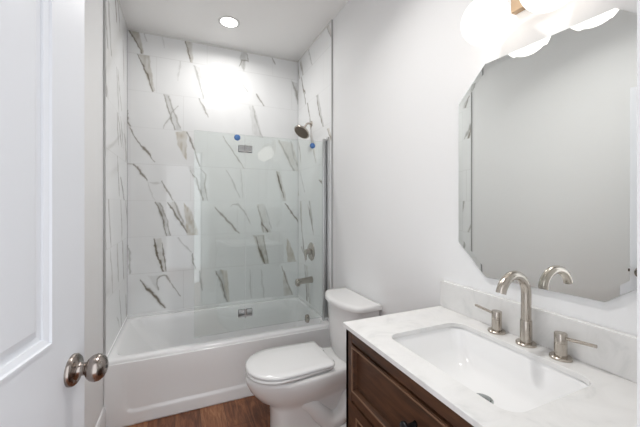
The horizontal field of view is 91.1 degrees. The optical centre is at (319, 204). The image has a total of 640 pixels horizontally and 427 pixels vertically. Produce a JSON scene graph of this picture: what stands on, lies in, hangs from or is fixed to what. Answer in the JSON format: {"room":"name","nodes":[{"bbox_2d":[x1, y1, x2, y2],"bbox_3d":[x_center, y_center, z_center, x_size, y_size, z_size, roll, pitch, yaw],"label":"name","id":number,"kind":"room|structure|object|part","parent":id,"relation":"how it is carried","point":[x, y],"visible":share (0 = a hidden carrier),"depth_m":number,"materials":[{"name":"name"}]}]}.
{"room":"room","nodes":[
{"label":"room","id":0,"kind":"room"},
{"bbox_2d":[84,0,127,426],"bbox_3d":[-1.086,-0.052,1.272,0.136,2.818,3.139,0,0,-24],"label":"wall","id":1,"kind":"structure","parent":0,"point":[105,25],"depth_m":1.87,"materials":[{"name":"white paint"}]},
{"bbox_2d":[95,407,105,426],"bbox_3d":[-0.869,1.281,0.920,0.014,0.152,2.080,0,0,-24],"label":"baseboard","id":2,"kind":"structure","parent":1,"relation":"attached to","point":[101,422],"depth_m":1.81,"materials":[{"name":"white paint"}]},
{"bbox_2d":[126,396,269,426],"bbox_3d":[-0.072,1.407,1.042,3.100,0.100,4.369,0,0,-24],"label":"floor","id":3,"kind":"structure","parent":0,"point":[250,411],"depth_m":2.00,"materials":[{"name":"brown wood"}]},
{"bbox_2d":[103,294,330,426],"bbox_3d":[-0.752,1.139,2.544,1.523,0.433,0.810,0,0,-24],"label":"bathtub","id":4,"kind":"object","parent":3,"relation":"on","point":[158,367],"visible":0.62,"depth_m":2.17,"materials":[{"name":"white ceramic"}]},
{"bbox_2d":[196,130,328,337],"bbox_3d":[-0.398,0.202,2.348,1.009,1.479,0.054,0,0,-24],"label":"screen","id":5,"kind":"object","parent":4,"relation":"on","point":[246,312],"visible":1,"depth_m":2.53,"materials":[{"name":"clear glass"}]},
{"bbox_3d":[-0.704,0.205,2.220,0.345,1.420,0.008,0,0,-26],"label":"swinging pane","id":6,"kind":"part","parent":5,"relation":"part of","materials":[{"name":"clear glass"}]},
{"bbox_3d":[-0.252,0.205,2.426,0.637,1.420,0.008,0,0,-24],"label":"fixed pane","id":7,"kind":"part","parent":5,"relation":"part of","materials":[{"name":"clear glass"}]},
{"bbox_3d":[-0.115,1.027,2.818,0.032,0.073,0.072,0,0,-24],"label":"overflow plate","id":8,"kind":"part","parent":4,"relation":"part of","materials":[{"name":"silver metal"}]},
{"bbox_2d":[245,287,381,426],"bbox_3d":[-0.068,0.975,1.906,0.756,0.764,0.450,0,0,-24],"label":"toilet","id":9,"kind":"object","parent":3,"relation":"on","point":[302,384],"visible":0.88,"depth_m":1.81,"materials":[{"name":"white ceramic"}]},
{"bbox_3d":[-0.193,0.943,1.852,0.480,0.018,0.360,0,0,-24],"label":"seat","id":10,"kind":"part","parent":9,"relation":"part of","materials":[{"name":"white plastic"}]},
{"bbox_3d":[-0.194,0.918,1.851,0.478,0.024,0.360,0,0,-24],"label":"lid","id":11,"kind":"part","parent":9,"relation":"part of","materials":[{"name":"white plastic"}]},
{"bbox_3d":[0.173,0.612,2.011,0.231,0.038,0.450,0,0,-24],"label":"tank lid","id":12,"kind":"part","parent":9,"relation":"part of","materials":[{"name":"white ceramic"}]},
{"bbox_3d":[0.179,0.802,2.014,0.205,0.339,0.414,0,0,-24],"label":"tank","id":13,"kind":"part","parent":9,"relation":"part of","materials":[{"name":"white ceramic"}]},
{"bbox_2d":[346,329,473,426],"bbox_3d":[0.473,0.917,0.954,0.542,0.880,0.793,0,0,-24],"label":"vanity cabinet","id":14,"kind":"object","parent":3,"relation":"on","point":[378,393],"visible":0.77,"depth_m":1.01,"materials":[{"name":"brown wood"}]},
{"bbox_3d":[0.196,0.984,1.025,0.021,0.478,0.346,0,0,-24],"label":"door","id":15,"kind":"part","parent":14,"relation":"part of","materials":[{"name":"brown wood"}]},
{"bbox_3d":[0.266,0.616,0.864,0.021,0.178,0.697,0,0,-24],"label":"drawer","id":16,"kind":"part","parent":14,"relation":"part of","materials":[{"name":"brown wood"}]},
{"bbox_3d":[0.246,0.615,0.870,0.047,0.033,0.033,0,0,-24],"label":"knob","id":17,"kind":"part","parent":14,"relation":"part of","materials":[{"name":"black metal"}]},
{"bbox_2d":[343,280,636,426],"bbox_3d":[0.487,0.410,0.955,0.516,0.131,0.811,0,0,-24],"label":"countertop","id":18,"kind":"structure","parent":14,"relation":"on","point":[609,370],"depth_m":0.89,"materials":[{"name":"stone"}]},
{"bbox_2d":[393,327,587,411],"bbox_3d":[0.477,0.536,0.958,0.370,0.120,0.500,0,0,-24],"label":"sink","id":19,"kind":"object","parent":18,"relation":"in","point":[513,381],"visible":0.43,"depth_m":1.05,"materials":[{"name":"white ceramic"}]},
{"bbox_2d":[475,270,597,362],"bbox_3d":[0.624,0.336,1.011,0.175,0.247,0.388,0,0,-24],"label":"faucet","id":20,"kind":"object","parent":18,"relation":"on","point":[560,353],"visible":1,"depth_m":1.01,"materials":[{"name":"silver metal"}]},
{"bbox_3d":[0.616,0.393,1.176,0.010,0.018,0.080,0,0,-24],"label":"lever","id":21,"kind":"part","parent":20,"relation":"part of","materials":[{"name":"silver metal"}]},
{"bbox_3d":[0.636,0.422,1.130,0.058,0.075,0.058,0,0,-24],"label":"handle","id":22,"kind":"part","parent":20,"relation":"part of","materials":[{"name":"silver metal"}]},
{"bbox_3d":[0.619,0.299,1.003,0.159,0.173,0.030,0,0,-27],"label":"spout","id":23,"kind":"part","parent":20,"relation":"part of","materials":[{"name":"silver metal"}]},
{"bbox_3d":[0.677,0.420,1.032,0.060,0.080,0.060,0,0,-24],"label":"spout","id":24,"kind":"part","parent":20,"relation":"part of","materials":[{"name":"silver metal"}]},
{"bbox_3d":[0.719,0.422,0.939,0.058,0.075,0.058,0,0,-24],"label":"handle","id":25,"kind":"part","parent":20,"relation":"part of","materials":[{"name":"silver metal"}]},
{"bbox_3d":[0.739,0.393,0.893,0.010,0.018,0.080,0,0,-24],"label":"lever","id":26,"kind":"part","parent":20,"relation":"part of","materials":[{"name":"silver metal"}]},
{"bbox_2d":[127,29,297,314],"bbox_3d":[-0.939,-0.052,2.973,1.524,2.818,0.136,0,0,-24],"label":"wall","id":27,"kind":"structure","parent":0,"point":[210,222],"depth_m":2.87,"materials":[{"name":"white tile"}]},
{"bbox_2d":[119,0,348,60],"bbox_3d":[-0.340,-1.511,1.596,1.764,0.100,3.139,0,0,-24],"label":"ceiling","id":28,"kind":"structure","parent":0,"point":[285,29],"depth_m":2.50,"materials":[{"name":"white paint"}]},
{"bbox_2d":[218,16,239,27],"bbox_3d":[-0.730,-1.458,2.520,0.168,0.007,0.168,0,0,-24],"label":"recessed light","id":29,"kind":"object","parent":28,"relation":"in","point":[226,21],"visible":1,"depth_m":2.52,"materials":[{"name":"white glass"}]},
{"bbox_2d":[298,0,636,335],"bbox_3d":[0.406,-0.052,1.921,0.136,2.818,3.139,0,0,-24],"label":"wall","id":30,"kind":"structure","parent":0,"point":[386,81],"depth_m":1.73,"materials":[{"name":"white paint"}]},
{"bbox_2d":[294,121,312,138],"bbox_3d":[-0.150,-0.681,2.848,0.161,0.164,0.150,0,0,-24],"label":"shower","id":31,"kind":"object","parent":30,"relation":"attached to","point":[301,131],"visible":1,"depth_m":2.84,"materials":[{"name":"silver metal"}]},
{"bbox_2d":[295,276,312,286],"bbox_3d":[-0.146,0.697,2.837,0.158,0.077,0.062,0,0,-24],"label":"tub spout","id":32,"kind":"object","parent":30,"relation":"attached to","point":[299,281],"visible":1,"depth_m":2.82,"materials":[{"name":"silver metal"}]},
{"bbox_2d":[304,243,314,260],"bbox_3d":[-0.111,0.435,2.869,0.069,0.166,0.166,0,0,-24],"label":"shower valve","id":33,"kind":"object","parent":30,"relation":"attached to","point":[310,251],"visible":1,"depth_m":2.85,"materials":[{"name":"silver metal"}]},
{"bbox_3d":[-0.116,0.458,2.866,0.057,0.101,0.058,0,0,-24],"label":"valve lever","id":34,"kind":"part","parent":33,"relation":"part of","materials":[{"name":"silver metal"}]},
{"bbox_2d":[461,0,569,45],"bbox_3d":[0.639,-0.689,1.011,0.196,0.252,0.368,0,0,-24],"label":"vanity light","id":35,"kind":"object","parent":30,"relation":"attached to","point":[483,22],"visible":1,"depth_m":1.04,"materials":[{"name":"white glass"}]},
{"bbox_3d":[0.578,-0.640,1.100,0.156,0.154,0.156,0,0,-24],"label":"globe","id":36,"kind":"part","parent":35,"relation":"part of"},
{"bbox_3d":[0.715,-0.744,1.049,0.026,0.142,0.146,0,0,-24],"label":"plate","id":37,"kind":"part","parent":35,"relation":"part of","materials":[{"name":"brown metal"}]},
{"bbox_3d":[0.663,-0.640,0.905,0.156,0.154,0.156,0,0,-24],"label":"globe","id":38,"kind":"part","parent":35,"relation":"part of"},
{"bbox_2d":[440,280,636,382],"bbox_3d":[0.715,0.402,1.054,0.020,0.115,0.811,0,0,-24],"label":"backsplash","id":39,"kind":"structure","parent":30,"relation":"attached to","point":[615,353],"depth_m":0.98,"materials":[{"name":"stone"}]},
{"bbox_2d":[459,8,636,301],"bbox_3d":[0.726,-0.131,1.041,0.010,0.828,0.656,0,0,-24],"label":"wall mirror","id":40,"kind":"object","parent":30,"relation":"attached to","point":[548,126],"visible":1,"depth_m":0.98,"materials":[{"name":"grey mirror"}]},
{"bbox_3d":[0.262,-0.052,0.212,1.524,2.818,0.120,0,0,-24],"label":"wall","id":41,"kind":"structure","parent":0,"visible":0},
{"bbox_2d":[0,0,108,426],"bbox_3d":[-0.483,0.335,0.402,0.179,2.020,0.821,0,0,-19],"label":"door","id":42,"kind":"structure","parent":41,"relation":"in","point":[43,368],"depth_m":0.63,"materials":[{"name":"white paint"}]},
{"bbox_3d":[-0.541,0.385,0.737,0.071,0.071,0.071,0,0,-14],"label":"knob","id":43,"kind":"part","parent":42,"relation":"part of","materials":[{"name":"silver metal"}]},
{"bbox_2d":[637,0,639,426],"bbox_3d":[0.356,0.302,0.328,0.057,2.110,0.018,0,0,-24],"label":"trim","id":44,"kind":"structure","parent":41,"relation":"attached to","point":[638,1],"depth_m":0.32,"materials":[{"name":"white paint"}]}
]}

